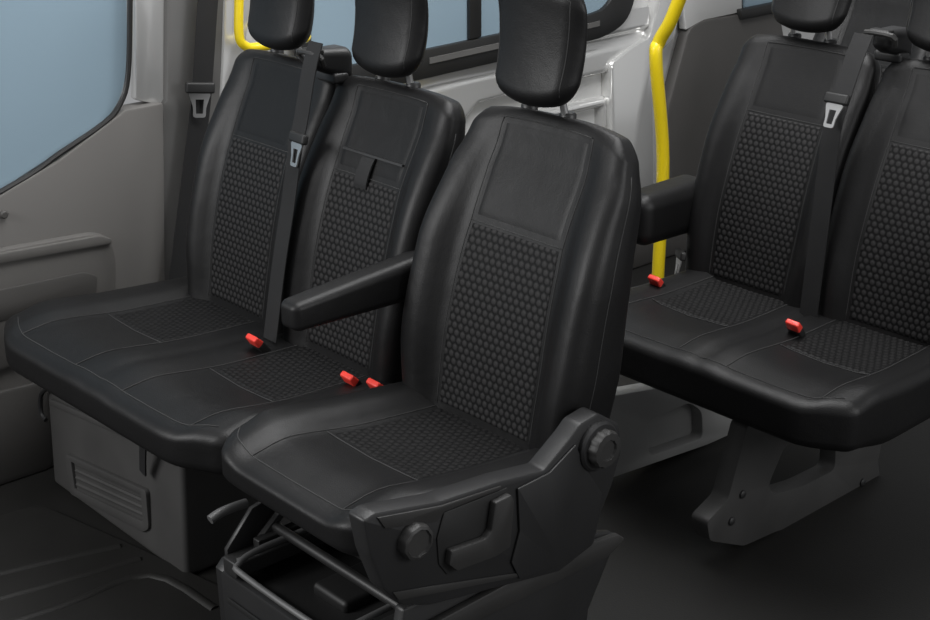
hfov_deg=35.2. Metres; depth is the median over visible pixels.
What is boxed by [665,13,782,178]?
trim
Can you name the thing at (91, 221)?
door
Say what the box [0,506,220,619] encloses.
floor mat
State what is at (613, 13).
trim
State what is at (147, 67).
trim
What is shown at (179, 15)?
trim
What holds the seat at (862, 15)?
on the floor
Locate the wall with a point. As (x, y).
(591, 86)
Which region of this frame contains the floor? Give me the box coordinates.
[0,251,929,619]
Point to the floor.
(864, 554)
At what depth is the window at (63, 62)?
3.48 m
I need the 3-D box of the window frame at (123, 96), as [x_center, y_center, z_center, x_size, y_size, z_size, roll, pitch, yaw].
[-1.164,-0.486,3.290,1.033,0.866,0.014,-18,28,-39]
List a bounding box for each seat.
[4,0,465,573]
[207,0,641,619]
[610,0,929,545]
[813,0,925,79]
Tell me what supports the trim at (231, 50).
attached to the wall
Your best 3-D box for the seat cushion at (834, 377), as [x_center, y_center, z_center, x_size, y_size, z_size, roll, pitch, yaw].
[0.672,0.095,3.291,0.525,0.143,0.761,-18,28,-39]
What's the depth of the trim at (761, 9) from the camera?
5.20 m
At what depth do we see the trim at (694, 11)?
5.04 m
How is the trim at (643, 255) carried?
attached to the wall
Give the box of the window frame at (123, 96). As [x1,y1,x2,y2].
[0,0,132,194]
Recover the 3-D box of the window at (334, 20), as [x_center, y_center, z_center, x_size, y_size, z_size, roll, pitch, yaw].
[-0.030,-1.033,4.139,1.566,0.660,0.139,-18,28,-39]
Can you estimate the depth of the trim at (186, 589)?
3.19 m
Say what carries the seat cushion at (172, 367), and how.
on the seat at (310, 172)
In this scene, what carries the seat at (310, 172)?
on the floor
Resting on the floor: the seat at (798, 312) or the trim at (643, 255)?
the seat at (798, 312)
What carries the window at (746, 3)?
in the wall
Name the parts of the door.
moulding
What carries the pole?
on the floor
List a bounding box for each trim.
[0,543,218,619]
[131,0,163,102]
[161,0,222,279]
[219,0,249,96]
[294,0,633,82]
[403,7,648,127]
[467,0,480,38]
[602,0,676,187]
[633,233,686,268]
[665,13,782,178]
[679,0,741,29]
[736,2,771,19]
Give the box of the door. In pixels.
[0,101,164,484]
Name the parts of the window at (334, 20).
grab rail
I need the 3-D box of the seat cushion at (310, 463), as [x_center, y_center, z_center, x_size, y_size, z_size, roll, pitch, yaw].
[-0.116,0.292,2.659,0.540,0.184,0.488,-18,28,-39]
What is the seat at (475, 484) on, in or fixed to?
on the floor
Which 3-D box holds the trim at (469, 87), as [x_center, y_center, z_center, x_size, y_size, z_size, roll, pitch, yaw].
[0.147,-0.502,4.643,1.220,0.780,0.050,-18,28,-39]
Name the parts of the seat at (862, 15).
panel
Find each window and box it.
[0,0,126,187]
[234,0,606,63]
[743,0,772,7]
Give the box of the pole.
[649,0,685,277]
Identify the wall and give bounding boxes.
[246,0,814,183]
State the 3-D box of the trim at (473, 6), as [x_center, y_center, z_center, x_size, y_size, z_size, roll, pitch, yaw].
[0.027,-1.073,4.254,0.049,0.570,0.015,-18,28,-39]
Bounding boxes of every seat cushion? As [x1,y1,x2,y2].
[4,276,391,474]
[221,382,538,556]
[620,269,929,451]

